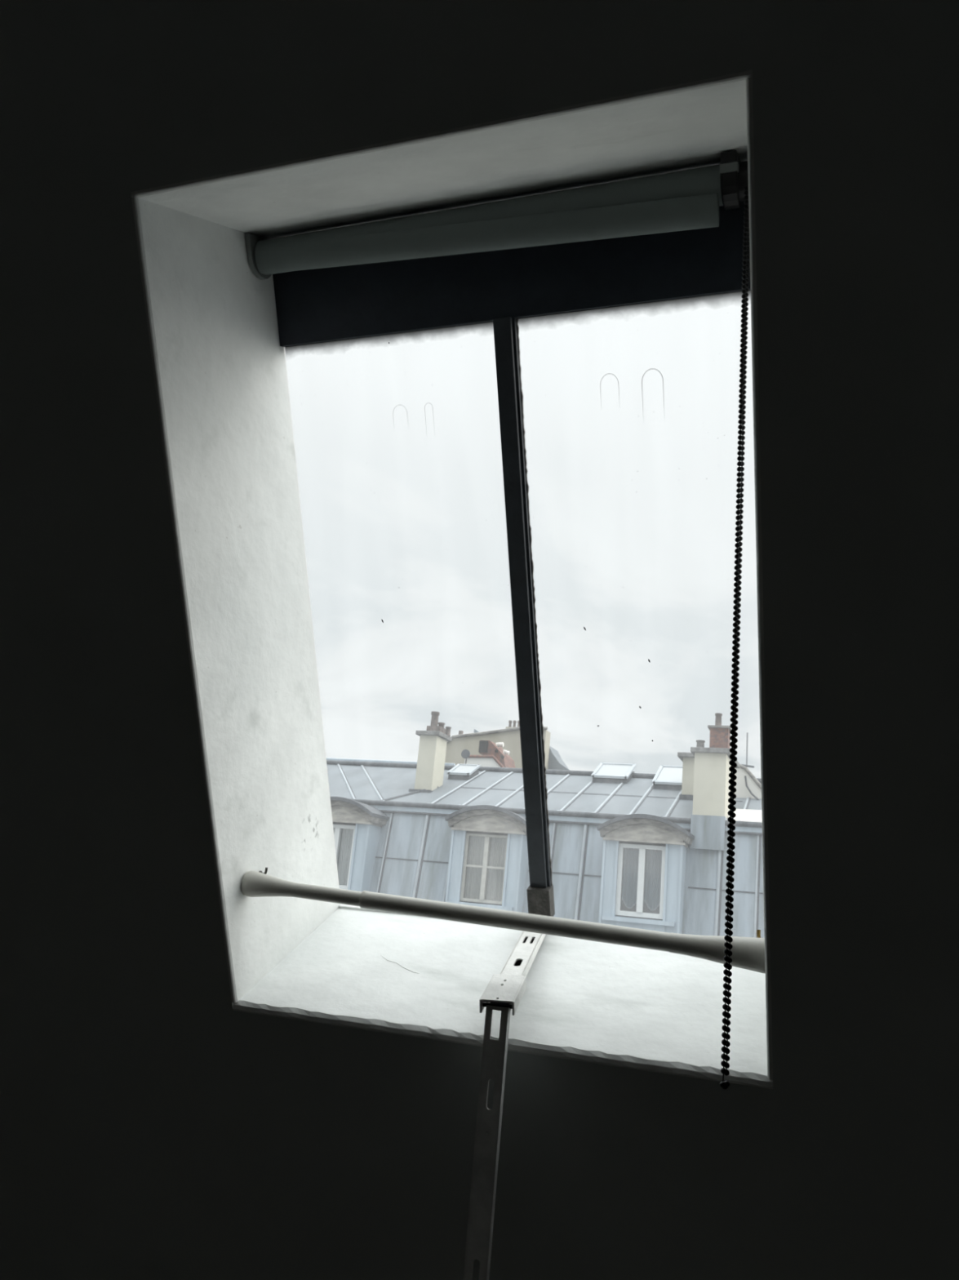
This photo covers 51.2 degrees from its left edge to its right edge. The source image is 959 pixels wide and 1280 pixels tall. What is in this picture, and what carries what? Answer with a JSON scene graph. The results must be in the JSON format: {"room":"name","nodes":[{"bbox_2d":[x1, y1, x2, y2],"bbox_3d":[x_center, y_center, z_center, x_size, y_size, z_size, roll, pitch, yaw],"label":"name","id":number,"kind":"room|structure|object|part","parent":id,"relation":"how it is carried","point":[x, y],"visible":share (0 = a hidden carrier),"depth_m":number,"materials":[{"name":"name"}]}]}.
{"room":"attic room","nodes":[
{"label":"attic room","id":0,"kind":"room"},
{"bbox_2d":[0,0,958,1279],"bbox_3d":[-0.011,0.609,1.401,4.400,2.760,1.747,0,-16,20],"label":"wall","id":1,"kind":"structure","parent":0,"point":[152,1127],"depth_m":1.13,"materials":[{"name":"paint"}]},
{"bbox_2d":[130,70,773,1088],"bbox_3d":[0.015,-0.054,1.271,0.760,1.084,0.753,0,-16,20],"label":"window","id":2,"kind":"structure","parent":1,"relation":"in","point":[219,332],"depth_m":1.30,"materials":[{"name":"white paint"}]},
{"bbox_2d":[258,867,267,874],"bbox_3d":[-0.298,0.320,1.381,0.011,0.013,0.008,0,-16,20],"label":"hook","id":3,"kind":"object","parent":2,"relation":"attached to","point":[266,868],"visible":0.62,"depth_m":1.38,"materials":[{"name":"metal"}]},
{"bbox_3d":[-0.093,-0.003,1.465,0.340,0.774,0.395,0,-16,20],"label":"glass pane","id":4,"kind":"part","parent":2,"relation":"part of","materials":[{"name":"glass"}]},
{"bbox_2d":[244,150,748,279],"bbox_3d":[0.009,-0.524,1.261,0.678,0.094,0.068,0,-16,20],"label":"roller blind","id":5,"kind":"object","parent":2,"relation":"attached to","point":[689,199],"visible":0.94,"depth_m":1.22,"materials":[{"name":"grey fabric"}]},
{"bbox_2d":[720,186,750,1089],"bbox_3d":[0.265,-0.065,1.028,0.007,0.978,0.025,-2,-17,25],"label":"chain","id":6,"kind":"object","parent":5,"relation":"hanging from","point":[731,833],"visible":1,"depth_m":1.00,"materials":[{"name":"black plastic"}]},
{"bbox_2d":[240,871,765,973],"bbox_3d":[0.003,0.341,1.232,0.680,0.062,0.038,0,-16,20],"label":"tension rod","id":7,"kind":"object","parent":2,"relation":"attached to","point":[748,953],"visible":0.88,"depth_m":1.20,"materials":[{"name":"white metal"}]},
{"bbox_2d":[462,884,555,1279],"bbox_3d":[0.037,0.615,1.262,0.043,0.612,0.314,2,-16,13],"label":"stay","id":8,"kind":"object","parent":2,"relation":"attached to","point":[505,990],"visible":0.94,"depth_m":1.14,"materials":[{"name":"paint"}]},
{"bbox_3d":[0.001,0.647,1.104,0.027,0.460,0.009,0,-16,20],"label":"arm","id":9,"kind":"part","parent":8,"relation":"part of","materials":[{"name":"grey metal"}]},
{"bbox_3d":[0.055,0.424,1.319,0.024,0.091,0.280,2,-16,12],"label":"slide rail","id":10,"kind":"part","parent":8,"relation":"part of","materials":[{"name":"metal"}]},
{"bbox_3d":[0.029,-0.496,1.315,0.679,0.136,0.081,0,-16,20],"label":"head rail","id":11,"kind":"part","parent":2,"relation":"part of","materials":[{"name":"paint"}]},
{"bbox_3d":[0.225,-0.004,1.347,0.338,0.774,0.395,0,-16,20],"label":"glass pane","id":12,"kind":"part","parent":2,"relation":"part of","materials":[{"name":"glass"}]},
{"bbox_2d":[756,929,761,937],"bbox_3d":[0.322,0.337,1.134,0.014,0.016,0.010,0,-16,20],"label":"hook","id":13,"kind":"object","parent":2,"relation":"attached to","point":[758,931],"visible":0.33,"depth_m":1.14,"materials":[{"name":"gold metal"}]},
{"label":"outside","id":14,"kind":"structure","parent":0,"visible":0},
{"bbox_3d":[12.764,30.151,48.383,130.000,0.300,107.600,0,-16,20],"label":"ground","id":15,"kind":"structure","parent":14,"visible":0},
{"bbox_2d":[464,740,515,768],"bbox_3d":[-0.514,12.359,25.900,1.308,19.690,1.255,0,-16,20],"label":"house","id":16,"kind":"structure","parent":15,"relation":"on","point":[493,755],"depth_m":27.95,"materials":[{"name":"red brick"}]},
{"bbox_2d":[444,720,570,770],"bbox_3d":[0.127,12.498,28.040,4.582,20.660,1.693,0,-16,20],"label":"townhouse","id":17,"kind":"structure","parent":15,"relation":"on","point":[510,736],"depth_m":30.02,"materials":[{"name":"cream render"},{"name":"zinc"}]},
{"bbox_2d":[326,711,764,937],"bbox_3d":[0.165,11.216,20.421,30.000,19.150,7.700,0,-16,20],"label":"apartment building","id":18,"kind":"structure","parent":15,"relation":"on","point":[628,848],"depth_m":18.84,"materials":[{"name":"metal"}]},
{"bbox_2d":[337,828,353,885],"bbox_3d":[-2.641,4.314,19.836,0.376,1.210,0.046,0,-16,20],"label":"curtain","id":19,"kind":"object","parent":18,"relation":"hanging from","point":[344,846],"depth_m":19.87,"materials":[{"name":"white fabric"}]},
{"bbox_3d":[-2.681,3.478,20.241,1.591,0.400,0.860,0,-16,20],"label":"moulding","id":20,"kind":"part","parent":18,"relation":"part of","materials":[{"name":"stone"}]},
{"bbox_3d":[-2.691,3.397,20.215,1.640,0.329,0.960,0,-16,20],"label":"cornice","id":21,"kind":"part","parent":18,"relation":"part of","materials":[{"name":"stone"}]},
{"bbox_2d":[430,711,439,730],"bbox_3d":[-0.993,1.814,22.024,0.191,0.460,0.196,0,-16,20],"label":"chimney pot","id":22,"kind":"object","parent":18,"relation":"on","point":[434,720],"depth_m":21.97,"materials":[{"name":"ceramic"}]},
{"bbox_2d":[426,725,446,733],"bbox_3d":[-0.927,2.028,22.156,0.330,0.150,0.500,0,-16,20],"label":"pot","id":23,"kind":"object","parent":18,"relation":"on","point":[441,728],"depth_m":21.93,"materials":[{"name":"ceramic"}]},
{"bbox_2d":[438,722,444,733],"bbox_3d":[-0.848,1.947,22.040,0.157,0.240,0.161,0,-16,20],"label":"chimney pot","id":24,"kind":"object","parent":18,"relation":"on","point":[441,725],"depth_m":21.99,"materials":[{"name":"ceramic"}]},
{"bbox_2d":[445,726,451,736],"bbox_3d":[-0.700,2.035,22.235,0.134,0.200,0.138,0,-16,20],"label":"chimney pot","id":25,"kind":"object","parent":18,"relation":"on","point":[447,728],"depth_m":22.19,"materials":[{"name":"ceramic"}]},
{"bbox_3d":[-0.357,2.960,22.861,0.560,0.346,0.630,0,-16,20],"label":"hatch frame","id":26,"kind":"part","parent":18,"relation":"part of","materials":[{"name":"metal"}]},
{"bbox_3d":[-0.352,2.962,22.875,0.430,0.269,0.530,0,-16,20],"label":"hatch pane","id":27,"kind":"part","parent":18,"relation":"part of","materials":[{"name":"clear glass"}]},
{"bbox_2d":[461,749,470,764],"bbox_3d":[-0.372,3.276,26.841,0.246,0.667,0.142,0,-16,20],"label":"satellite dish","id":28,"kind":"object","parent":18,"relation":"on","point":[465,753],"visible":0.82,"depth_m":26.84,"materials":[{"name":"metal"}]},
{"bbox_3d":[-0.365,3.066,26.863,0.246,0.250,0.070,0,-16,20],"label":"dish","id":29,"kind":"part","parent":28,"relation":"part of","materials":[{"name":"metal"}]},
{"bbox_2d":[464,835,484,899],"bbox_3d":[-0.058,4.301,18.878,0.395,1.210,0.046,0,-16,20],"label":"curtain","id":30,"kind":"object","parent":18,"relation":"hanging from","point":[476,844],"depth_m":18.89,"materials":[{"name":"white fabric"}]},
{"bbox_3d":[0.281,3.382,19.112,1.640,0.329,0.960,0,-16,20],"label":"cornice","id":31,"kind":"part","parent":18,"relation":"part of","materials":[{"name":"stone"}]},
{"bbox_3d":[0.291,3.463,19.139,1.591,0.400,0.860,0,-16,20],"label":"moulding","id":32,"kind":"part","parent":18,"relation":"part of","materials":[{"name":"stone"}]},
{"bbox_2d":[485,837,506,901],"bbox_3d":[0.336,4.299,18.732,0.395,1.210,0.046,0,-16,20],"label":"curtain","id":33,"kind":"object","parent":18,"relation":"hanging from","point":[494,886],"depth_m":18.74,"materials":[{"name":"white fabric"}]},
{"bbox_3d":[2.975,2.892,22.141,0.810,0.457,0.830,0,-16,20],"label":"hatch frame","id":34,"kind":"part","parent":18,"relation":"part of","materials":[{"name":"metal"}]},
{"bbox_3d":[2.981,2.894,22.155,0.680,0.378,0.730,0,-16,20],"label":"hatch pane","id":35,"kind":"part","parent":18,"relation":"part of","materials":[{"name":"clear glass"}]},
{"bbox_2d":[621,848,639,907],"bbox_3d":[2.709,4.230,17.869,0.376,1.090,0.046,0,-16,20],"label":"curtain","id":36,"kind":"object","parent":18,"relation":"hanging from","point":[631,855],"depth_m":17.87,"materials":[{"name":"white fabric"}]},
{"bbox_3d":[3.037,3.369,18.090,1.640,0.329,0.960,0,-16,20],"label":"cornice","id":37,"kind":"part","parent":18,"relation":"part of","materials":[{"name":"stone"}]},
{"bbox_3d":[3.047,3.450,18.116,1.591,0.400,0.860,0,-16,20],"label":"moulding","id":38,"kind":"part","parent":18,"relation":"part of","materials":[{"name":"stone"}]},
{"bbox_2d":[644,849,662,909],"bbox_3d":[3.093,4.228,17.727,0.376,1.090,0.046,0,-16,20],"label":"curtain","id":39,"kind":"object","parent":18,"relation":"hanging from","point":[653,867],"depth_m":17.73,"materials":[{"name":"white fabric"}]},
{"bbox_3d":[4.132,2.887,21.378,0.710,0.543,0.930,0,-16,20],"label":"hatch frame","id":40,"kind":"part","parent":18,"relation":"part of","materials":[{"name":"metal"}]},
{"bbox_3d":[4.138,2.888,21.392,0.580,0.460,0.830,0,-16,20],"label":"hatch pane","id":41,"kind":"part","parent":18,"relation":"part of","materials":[{"name":"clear glass"}]},
{"bbox_2d":[696,739,705,747],"bbox_3d":[4.116,1.965,18.630,0.168,0.180,0.172,0,-16,20],"label":"chimney pot","id":42,"kind":"object","parent":18,"relation":"on","point":[700,743],"depth_m":18.58,"materials":[{"name":"ceramic"}]},
{"bbox_2d":[715,712,722,725],"bbox_3d":[4.469,1.506,18.696,0.134,0.260,0.138,0,-16,20],"label":"chimney pot","id":43,"kind":"object","parent":18,"relation":"on","point":[718,716],"depth_m":18.66,"materials":[{"name":"ceramic"}]},
{"bbox_2d":[741,732,754,768],"bbox_3d":[5.522,2.516,20.658,0.304,1.220,0.038,0,-16,20],"label":"antenna","id":44,"kind":"object","parent":18,"relation":"on","point":[746,765],"visible":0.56,"depth_m":20.66,"materials":[{"name":"metal"}]}
]}

